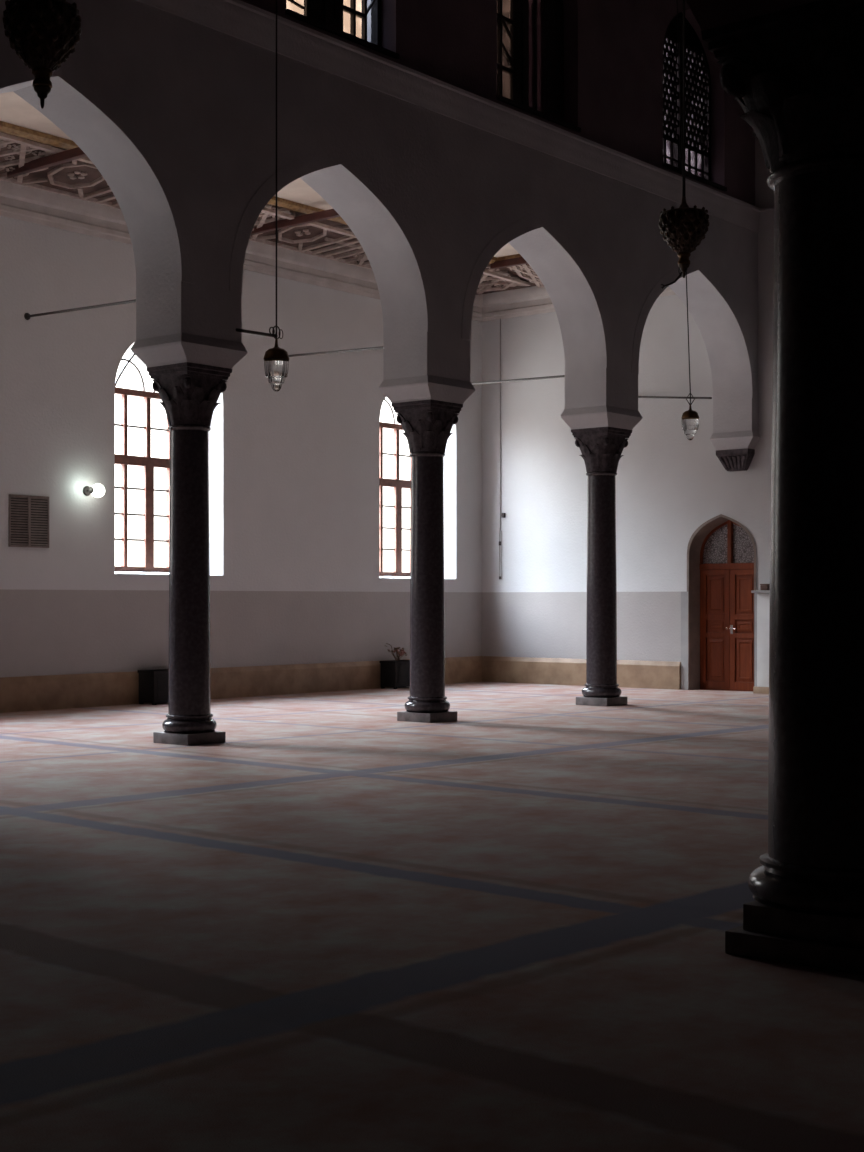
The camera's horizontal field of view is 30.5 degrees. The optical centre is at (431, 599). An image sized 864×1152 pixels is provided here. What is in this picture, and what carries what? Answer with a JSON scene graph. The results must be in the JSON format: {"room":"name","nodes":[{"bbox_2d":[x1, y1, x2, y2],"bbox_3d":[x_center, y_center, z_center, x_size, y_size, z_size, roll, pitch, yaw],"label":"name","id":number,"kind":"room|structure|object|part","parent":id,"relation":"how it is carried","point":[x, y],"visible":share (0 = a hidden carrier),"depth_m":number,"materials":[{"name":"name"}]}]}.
{"room":"mosque","nodes":[
{"label":"mosque","id":0,"kind":"room"},
{"bbox_2d":[0,216,481,676],"bbox_3d":[-9.095,-2.700,19.334,0.500,8.600,32.250,0,0,40],"label":"wall","id":1,"kind":"structure","parent":0,"point":[294,469],"depth_m":26.04,"materials":[{"name":"paint"}]},
{"bbox_2d":[9,494,48,547],"bbox_3d":[-5.815,-1.135,22.897,0.025,0.750,0.690,0,0,40],"label":"air vent","id":2,"kind":"object","parent":1,"relation":"in","point":[28,514],"visible":1,"depth_m":22.88,"materials":[{"name":"brown wood"}]},
{"bbox_2d":[83,484,104,497],"bbox_3d":[-5.022,-1.630,23.646,0.295,0.210,0.245,0,0,40],"label":"wall lamp","id":3,"kind":"object","parent":1,"relation":"attached to","point":[97,490],"visible":1,"depth_m":23.57,"materials":[{"name":"white glass"}]},
{"bbox_3d":[-5.149,-1.630,23.696,0.035,0.150,0.150,0,0,40],"label":"plate","id":4,"kind":"part","parent":3,"relation":"part of","materials":[{"name":"silver metal"}]},
{"bbox_3d":[-4.978,-1.630,23.632,0.210,0.210,0.210,0,0,40],"label":"globe","id":5,"kind":"part","parent":3,"relation":"part of"},
{"bbox_2d":[115,353,223,576],"bbox_3d":[-4.327,-2.346,25.156,0.605,3.951,2.238,0,0,40],"label":"window","id":6,"kind":"structure","parent":1,"relation":"in","point":[149,463],"depth_m":25.19,"materials":[{"name":"wood"}]},
{"bbox_3d":[-4.111,-0.386,24.978,0.045,0.031,2.238,0,0,40],"label":"sill","id":7,"kind":"part","parent":6,"relation":"part of","materials":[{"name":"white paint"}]},
{"bbox_2d":[0,656,482,712],"bbox_3d":[-9.081,1.350,18.934,0.070,0.500,31.650,0,0,40],"label":"baseboard","id":8,"kind":"structure","parent":1,"relation":"attached to","point":[46,692],"depth_m":25.90,"materials":[{"name":"beige stone"}]},
{"bbox_2d":[379,396,456,580],"bbox_3d":[-0.457,-2.346,29.846,0.605,3.951,2.238,0,0,40],"label":"window","id":9,"kind":"structure","parent":1,"relation":"in","point":[395,483],"depth_m":29.89,"materials":[{"name":"wood"}]},
{"bbox_3d":[-0.241,-0.386,29.668,0.045,0.031,2.238,0,0,40],"label":"sill","id":10,"kind":"part","parent":9,"relation":"part of","materials":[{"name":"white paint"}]},
{"bbox_2d":[0,180,482,321],"bbox_3d":[-9.045,-5.730,18.904,0.165,0.540,31.650,0,0,40],"label":"crown molding","id":11,"kind":"structure","parent":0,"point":[20,202],"depth_m":24.16,"materials":[{"name":"beige paint"}]},
{"bbox_2d":[0,92,543,294],"bbox_3d":[-7.120,-6.212,17.575,5.785,0.576,32.050,0,0,40],"label":"ceiling","id":12,"kind":"structure","parent":0,"point":[26,135],"depth_m":23.84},
{"bbox_2d":[7,147,86,178],"bbox_3d":[-4.128,-6.010,20.804,5.231,0.120,0.100,0,0,40],"label":"ceiling beam","id":13,"kind":"structure","parent":12,"relation":"attached to","point":[75,153],"depth_m":21.67,"materials":[{"name":"brown wood"}]},
{"bbox_3d":[-2.204,-6.202,22.095,3.875,0.105,15.280,0,0,40],"label":"gilt moulding","id":14,"kind":"part","parent":12,"relation":"part of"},
{"bbox_2d":[251,209,340,234],"bbox_3d":[-1.188,-6.010,24.368,5.231,0.120,0.100,0,0,40],"label":"ceiling beam","id":15,"kind":"structure","parent":12,"relation":"attached to","point":[331,213],"depth_m":25.08,"materials":[{"name":"wood"}]},
{"bbox_2d":[490,257,527,268],"bbox_3d":[2.573,-6.120,27.825,3.831,0.120,0.100,0,0,40],"label":"ceiling beam","id":16,"kind":"structure","parent":12,"relation":"attached to","point":[520,260],"depth_m":28.76,"materials":[{"name":"brown wood"}]},
{"bbox_2d":[0,0,759,449],"bbox_3d":[-4.742,-4.525,15.354,0.844,3.850,31.650,0,0,40],"label":"wall","id":17,"kind":"structure","parent":0,"point":[176,114],"depth_m":20.02,"materials":[{"name":"white paint"}]},
{"bbox_2d":[24,299,135,319],"bbox_3d":[-4.476,-3.777,20.416,0.110,0.730,5.651,0,0,-29],"label":"rod","id":18,"kind":"object","parent":17,"relation":"attached to","point":[27,316],"visible":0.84,"depth_m":20.64,"materials":[{"name":"metal"}]},
{"bbox_2d":[288,346,382,356],"bbox_3d":[-1.480,-3.772,24.022,0.110,0.840,6.191,0,0,-19],"label":"rod","id":19,"kind":"object","parent":17,"relation":"attached to","point":[380,347],"visible":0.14,"depth_m":23.69,"materials":[{"name":"metal"}]},
{"bbox_2d":[472,375,564,384],"bbox_3d":[1.241,-3.792,27.351,0.110,0.760,6.443,0,0,-15],"label":"rod","id":20,"kind":"object","parent":17,"relation":"attached to","point":[558,376],"visible":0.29,"depth_m":26.46,"materials":[{"name":"metal"}]},
{"bbox_2d":[0,682,863,1151],"bbox_3d":[1.179,1.725,10.598,27.670,0.250,32.650,0,0,40],"label":"floor","id":21,"kind":"structure","parent":0,"point":[334,923],"depth_m":7.63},
{"bbox_2d":[138,669,167,704],"bbox_3d":[-4.173,1.340,24.498,0.384,0.520,0.644,0,0,40],"label":"planter box","id":22,"kind":"object","parent":21,"relation":"on","point":[153,684],"visible":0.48,"depth_m":24.26,"materials":[{"name":"black"}]},
{"bbox_3d":[-4.032,1.335,24.381,0.010,0.330,0.496,0,0,40],"label":"panel","id":23,"kind":"part","parent":22,"relation":"part of","materials":[{"name":"black"}]},
{"bbox_2d":[146,362,231,745],"bbox_3d":[-2.722,-0.500,17.803,0.676,4.200,0.676,0,0,40],"label":"column","id":24,"kind":"structure","parent":21,"relation":"on","point":[189,393],"depth_m":17.60,"materials":[{"name":"grey stone"}]},
{"bbox_3d":[-2.722,1.377,17.803,0.606,0.205,0.606,0,0,40],"label":"moulding","id":25,"kind":"part","parent":24,"relation":"part of","materials":[{"name":"grey stone"}]},
{"bbox_2d":[380,643,409,688],"bbox_3d":[-0.617,1.188,28.808,0.384,0.824,0.768,0,0,40],"label":"planter box","id":26,"kind":"object","parent":21,"relation":"on","point":[395,673],"visible":0.94,"depth_m":28.62,"materials":[{"name":"black plastic"}]},
{"bbox_3d":[-0.446,1.345,28.728,0.010,0.310,0.520,0,0,40],"label":"panel","id":27,"kind":"part","parent":26,"relation":"part of","materials":[{"name":"black wood"}]},
{"bbox_2d":[391,399,462,722],"bbox_3d":[-0.062,-0.500,21.027,0.676,4.200,0.676,0,0,40],"label":"column","id":28,"kind":"structure","parent":21,"relation":"on","point":[427,425],"depth_m":20.83,"materials":[{"name":"grey stone"}]},
{"bbox_3d":[-0.062,1.377,21.027,0.606,0.205,0.606,0,0,40],"label":"moulding","id":29,"kind":"part","parent":28,"relation":"part of","materials":[{"name":"grey stone"}]},
{"bbox_2d":[571,427,631,705],"bbox_3d":[2.592,-0.500,24.244,0.676,4.200,0.676,0,0,40],"label":"column","id":30,"kind":"structure","parent":21,"relation":"on","point":[601,448],"depth_m":24.04,"materials":[{"name":"grey stone"}]},
{"bbox_3d":[2.592,1.377,24.244,0.606,0.205,0.606,0,0,40],"label":"moulding","id":31,"kind":"part","parent":30,"relation":"part of","materials":[{"name":"grey stone"}]},
{"bbox_2d":[751,590,769,693],"bbox_3d":[6.212,0.718,26.659,1.750,1.765,0.260,0,0,40],"label":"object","id":32,"kind":"object","parent":21,"relation":"on","point":[763,596],"visible":0.2,"depth_m":27.02,"materials":[{"name":"white paint"}]},
{"bbox_3d":[5.874,0.690,26.838,0.740,1.420,0.015,0,0,40],"label":"door","id":33,"kind":"part","parent":32,"relation":"part of","materials":[{"name":"white paint"}]},
{"bbox_2d":[760,584,769,589],"bbox_3d":[5.695,-0.220,27.077,0.146,0.110,0.126,0,0,40],"label":"wooden box","id":34,"kind":"object","parent":32,"relation":"on","point":[763,586],"visible":0.79,"depth_m":27.03,"materials":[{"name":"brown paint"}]},
{"bbox_2d":[701,0,863,974],"bbox_3d":[1.851,-0.485,7.224,0.902,4.170,0.902,0,0,40],"label":"column","id":35,"kind":"structure","parent":21,"relation":"on","point":[796,74],"depth_m":6.96,"materials":[{"name":"grey stone"}]},
{"bbox_3d":[1.851,1.272,7.224,0.809,0.205,0.809,0,0,40],"label":"moulding","id":36,"kind":"part","parent":35,"relation":"part of","materials":[{"name":"grey stone"}]},
{"bbox_2d":[241,0,754,205],"bbox_3d":[-4.631,-8.725,15.262,0.340,4.550,31.650,0,0,40],"label":"wall","id":37,"kind":"structure","parent":0,"point":[613,49],"depth_m":23.67,"materials":[{"name":"grey paint"}]},
{"bbox_2d":[285,0,398,58],"bbox_3d":[-1.202,-8.230,19.402,0.400,2.780,2.000,0,0,40],"label":"window","id":38,"kind":"structure","parent":37,"relation":"in","point":[357,21],"depth_m":19.65,"materials":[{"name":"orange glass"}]},
{"bbox_3d":[-1.705,-8.185,18.980,0.001,2.430,0.550,0,0,40],"label":"pane","id":39,"kind":"part","parent":38,"relation":"part of","materials":[{"name":"clear glass"}]},
{"bbox_2d":[305,0,323,22],"bbox_3d":[-1.423,-8.010,19.305,0.062,2.180,0.330,0,0,40],"label":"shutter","id":40,"kind":"object","parent":38,"relation":"attached to","point":[314,9],"depth_m":19.27,"materials":[{"name":"black wood"}]},
{"bbox_2d":[333,0,342,30],"bbox_3d":[-1.184,-8.010,19.594,0.062,2.180,0.220,0,0,40],"label":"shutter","id":41,"kind":"object","parent":38,"relation":"attached to","point":[337,4],"depth_m":19.58,"materials":[{"name":"black wood"}]},
{"bbox_3d":[-1.008,-8.185,19.825,0.001,2.430,0.400,0,0,40],"label":"pane","id":42,"kind":"part","parent":38,"relation":"part of","materials":[{"name":"clear glass"}]},
{"bbox_3d":[-0.795,-8.123,20.083,0.001,2.306,0.270,0,0,40],"label":"pane","id":43,"kind":"part","parent":38,"relation":"part of","materials":[{"name":"clear glass"}]},
{"bbox_2d":[137,0,760,232],"bbox_3d":[-4.529,-6.525,15.178,0.405,0.410,31.650,0,0,40],"label":"crown molding","id":44,"kind":"structure","parent":37,"relation":"attached to","point":[239,19],"depth_m":20.53,"materials":[{"name":"white paint"}]},
{"bbox_2d":[496,0,580,132],"bbox_3d":[1.388,-8.230,22.541,0.400,2.780,2.000,0,0,40],"label":"window","id":45,"kind":"structure","parent":37,"relation":"in","point":[530,33],"depth_m":22.76,"materials":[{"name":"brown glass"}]},
{"bbox_3d":[0.926,-8.185,22.170,0.001,2.430,0.680,0,0,40],"label":"pane","id":46,"kind":"part","parent":45,"relation":"part of","materials":[{"name":"clear glass"}]},
{"bbox_2d":[512,0,521,103],"bbox_3d":[1.202,-8.010,22.487,0.062,2.180,0.220,0,0,40],"label":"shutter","id":47,"kind":"object","parent":45,"relation":"attached to","point":[516,4],"depth_m":22.45,"materials":[{"name":"black wood"}]},
{"bbox_3d":[1.474,-8.185,22.833,0.001,2.430,0.420,0,0,40],"label":"pane","id":48,"kind":"part","parent":45,"relation":"part of","materials":[{"name":"clear glass"}]},
{"bbox_3d":[1.519,-6.870,22.433,0.060,0.060,2.000,0,0,40],"label":"sill","id":49,"kind":"part","parent":45,"relation":"part of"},
{"bbox_2d":[542,0,561,119],"bbox_3d":[1.753,-7.860,23.154,0.062,1.880,0.470,0,0,40],"label":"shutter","id":50,"kind":"object","parent":45,"relation":"attached to","point":[551,9],"depth_m":23.11,"materials":[{"name":"black wood"}]},
{"bbox_2d":[662,12,726,190],"bbox_3d":[4.144,-8.230,25.881,0.400,2.780,2.000,0,0,40],"label":"window","id":51,"kind":"structure","parent":37,"relation":"in","point":[697,72],"depth_m":26.12,"materials":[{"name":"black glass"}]},
{"bbox_3d":[3.736,-8.185,25.575,0.001,2.430,0.850,0,0,40],"label":"pane","id":52,"kind":"part","parent":51,"relation":"part of","materials":[{"name":"clear glass"}]},
{"bbox_3d":[4.055,-9.370,25.954,0.050,0.500,1.550,0,0,40],"label":"head panel","id":53,"kind":"part","parent":51,"relation":"part of","materials":[{"name":"black wood"}]},
{"bbox_3d":[4.275,-6.870,25.773,0.060,0.060,2.000,0,0,40],"label":"sill","id":54,"kind":"part","parent":51,"relation":"part of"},
{"bbox_3d":[4.366,-8.185,26.339,0.001,2.430,0.850,0,0,40],"label":"pane","id":55,"kind":"part","parent":51,"relation":"part of","materials":[{"name":"clear glass"}]},
{"bbox_2d":[482,137,774,661],"bbox_3d":[11.321,-4.900,22.889,27.670,13.000,0.420,0,0,40],"label":"wall","id":56,"kind":"structure","parent":0,"point":[669,484],"depth_m":29.14,"materials":[{"name":"paint"}]},
{"bbox_2d":[499,319,504,578],"bbox_3d":[1.356,-2.950,30.806,0.140,5.100,0.050,0,0,40],"label":"conduit pipe","id":57,"kind":"object","parent":56,"relation":"attached to","point":[503,514],"visible":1,"depth_m":30.83,"materials":[{"name":"grey plastic"}]},
{"bbox_2d":[482,286,675,321],"bbox_3d":[2.969,-5.730,29.427,5.263,0.540,0.165,0,0,40],"label":"crown molding","id":58,"kind":"structure","parent":56,"relation":"attached to","point":[533,300],"depth_m":30.50,"materials":[{"name":"beige paint"}]},
{"bbox_2d":[482,656,680,689],"bbox_3d":[2.718,1.350,29.695,4.435,0.500,0.070,0,0,40],"label":"baseboard","id":59,"kind":"structure","parent":56,"relation":"attached to","point":[529,670],"depth_m":29.81,"materials":[{"name":"beige stone"}]},
{"bbox_2d":[638,396,711,398],"bbox_3d":[4.182,-3.632,28.296,0.110,0.280,1.974,0,0,-41],"label":"rod","id":60,"kind":"object","parent":56,"relation":"attached to","point":[669,397],"visible":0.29,"depth_m":28.19,"materials":[{"name":"metal"}]},
{"bbox_2d":[681,592,756,689],"bbox_3d":[5.068,0.725,27.779,1.610,1.750,0.035,0,0,40],"label":"strips","id":61,"kind":"object","parent":56,"relation":"attached to","point":[684,595],"visible":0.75,"depth_m":28.21,"materials":[{"name":"grey paint"}]},
{"bbox_2d":[687,514,755,690],"bbox_3d":[5.197,-0.050,27.934,1.400,3.300,0.432,0,0,40],"label":"door","id":62,"kind":"structure","parent":56,"relation":"in","point":[721,552],"depth_m":28.12,"materials":[{"name":"red wood"}]},
{"bbox_3d":[5.062,-1.002,28.235,0.530,0.725,0.001,0,0,40],"label":"fanlight glass","id":63,"kind":"part","parent":62,"relation":"part of","materials":[{"name":"glass"}]},
{"bbox_3d":[5.049,-0.095,28.209,0.292,0.610,0.020,0,0,40],"label":"raised panel","id":64,"kind":"part","parent":62,"relation":"part of","materials":[{"name":"red wood"}]},
{"bbox_3d":[5.049,0.465,28.209,0.292,0.150,0.020,0,0,40],"label":"raised panel","id":65,"kind":"part","parent":62,"relation":"part of","materials":[{"name":"red wood"}]},
{"bbox_3d":[5.049,1.055,28.209,0.292,0.690,0.020,0,0,40],"label":"raised panel","id":66,"kind":"part","parent":62,"relation":"part of","materials":[{"name":"red wood"}]},
{"bbox_3d":[5.283,-1.035,28.039,0.070,0.770,0.120,0,0,40],"label":"fanlight post","id":67,"kind":"part","parent":62,"relation":"part of","materials":[{"name":"red wood"}]},
{"bbox_3d":[5.517,-1.002,27.859,0.530,0.725,0.001,0,0,40],"label":"fanlight glass","id":68,"kind":"part","parent":62,"relation":"part of","materials":[{"name":"glass"}]},
{"bbox_3d":[5.495,-0.095,27.841,0.292,0.610,0.020,0,0,40],"label":"raised panel","id":69,"kind":"part","parent":62,"relation":"part of","materials":[{"name":"red wood"}]},
{"bbox_3d":[5.495,0.465,27.841,0.292,0.150,0.020,0,0,40],"label":"raised panel","id":70,"kind":"part","parent":62,"relation":"part of","materials":[{"name":"red wood"}]},
{"bbox_3d":[5.495,1.055,27.841,0.292,0.690,0.020,0,0,40],"label":"raised panel","id":71,"kind":"part","parent":62,"relation":"part of","materials":[{"name":"red wood"}]},
{"bbox_2d":[716,448,754,471],"bbox_3d":[5.247,-2.419,27.461,0.620,0.358,0.255,0,0,40],"label":"corbel","id":72,"kind":"object","parent":56,"relation":"attached to","point":[731,460],"visible":1,"depth_m":27.38,"materials":[{"name":"stone"}]},
{"bbox_2d":[758,206,773,231],"bbox_3d":[9.238,-6.530,24.280,9.454,0.400,0.125,0,0,40],"label":"crown molding","id":73,"kind":"structure","parent":56,"relation":"attached to","point":[766,222],"depth_m":27.16,"materials":[{"name":"white paint"}]},
{"bbox_2d":[686,0,817,30],"bbox_3d":[3.171,-6.785,8.825,1.100,8.430,31.650,0,0,40],"label":"wall","id":74,"kind":"structure","parent":0,"point":[709,14],"depth_m":7.05,"materials":[{"name":"grey paint"}]},
{"bbox_3d":[3.596,-11.150,8.604,22.205,0.300,32.650,0,0,40],"label":"ceiling","id":75,"kind":"structure","parent":0,"visible":0},
{"bbox_2d":[3,0,80,108],"bbox_3d":[-2.481,-7.065,10.098,0.483,7.870,0.497,0,0,40],"label":"lantern","id":76,"kind":"object","parent":75,"relation":"hanging from","point":[43,34],"visible":1,"depth_m":9.97,"materials":[{"name":"brown metal"}]},
{"bbox_2d":[236,0,288,391],"bbox_3d":[-1.909,-6.643,17.567,0.812,8.715,0.286,0,0,40],"label":"hanging lamp","id":77,"kind":"object","parent":75,"relation":"hanging from","point":[276,359],"visible":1,"depth_m":17.35,"materials":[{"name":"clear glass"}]},
{"bbox_3d":[-1.952,-2.967,17.625,0.674,0.182,0.038,0,0,43],"label":"bracket arm","id":78,"kind":"part","parent":77,"relation":"part of","materials":[{"name":"metal"}]},
{"bbox_3d":[-1.706,-2.465,17.400,0.277,0.360,0.277,0,0,40],"label":"lamp shade","id":79,"kind":"part","parent":77,"relation":"part of","materials":[{"name":"clear glass"}]},
{"bbox_2d":[658,0,708,288],"bbox_3d":[2.455,-7.014,15.451,0.483,7.972,0.497,0,0,40],"label":"lantern","id":80,"kind":"object","parent":75,"relation":"hanging from","point":[683,228],"visible":1,"depth_m":15.35,"materials":[{"name":"brown metal"}]},
{"bbox_3d":[2.334,-3.147,15.451,0.214,0.237,0.022,0,0,0],"label":"lever","id":81,"kind":"part","parent":80,"relation":"part of","materials":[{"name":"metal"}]},
{"bbox_3d":[2.455,-3.865,15.451,0.120,0.140,0.120,0,0,40],"label":"crown","id":82,"kind":"part","parent":80,"relation":"part of","materials":[{"name":"brown metal"}]},
{"bbox_2d":[676,0,698,439],"bbox_3d":[3.756,-6.678,23.421,0.384,8.645,0.263,0,0,26],"label":"hanging lamp","id":83,"kind":"object","parent":75,"relation":"hanging from","point":[690,418],"visible":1,"depth_m":23.38,"materials":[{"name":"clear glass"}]},
{"bbox_3d":[3.810,-2.521,23.395,0.255,0.331,0.255,0,0,40],"label":"lamp shade","id":84,"kind":"part","parent":83,"relation":"part of","materials":[{"name":"clear glass"}]}
]}

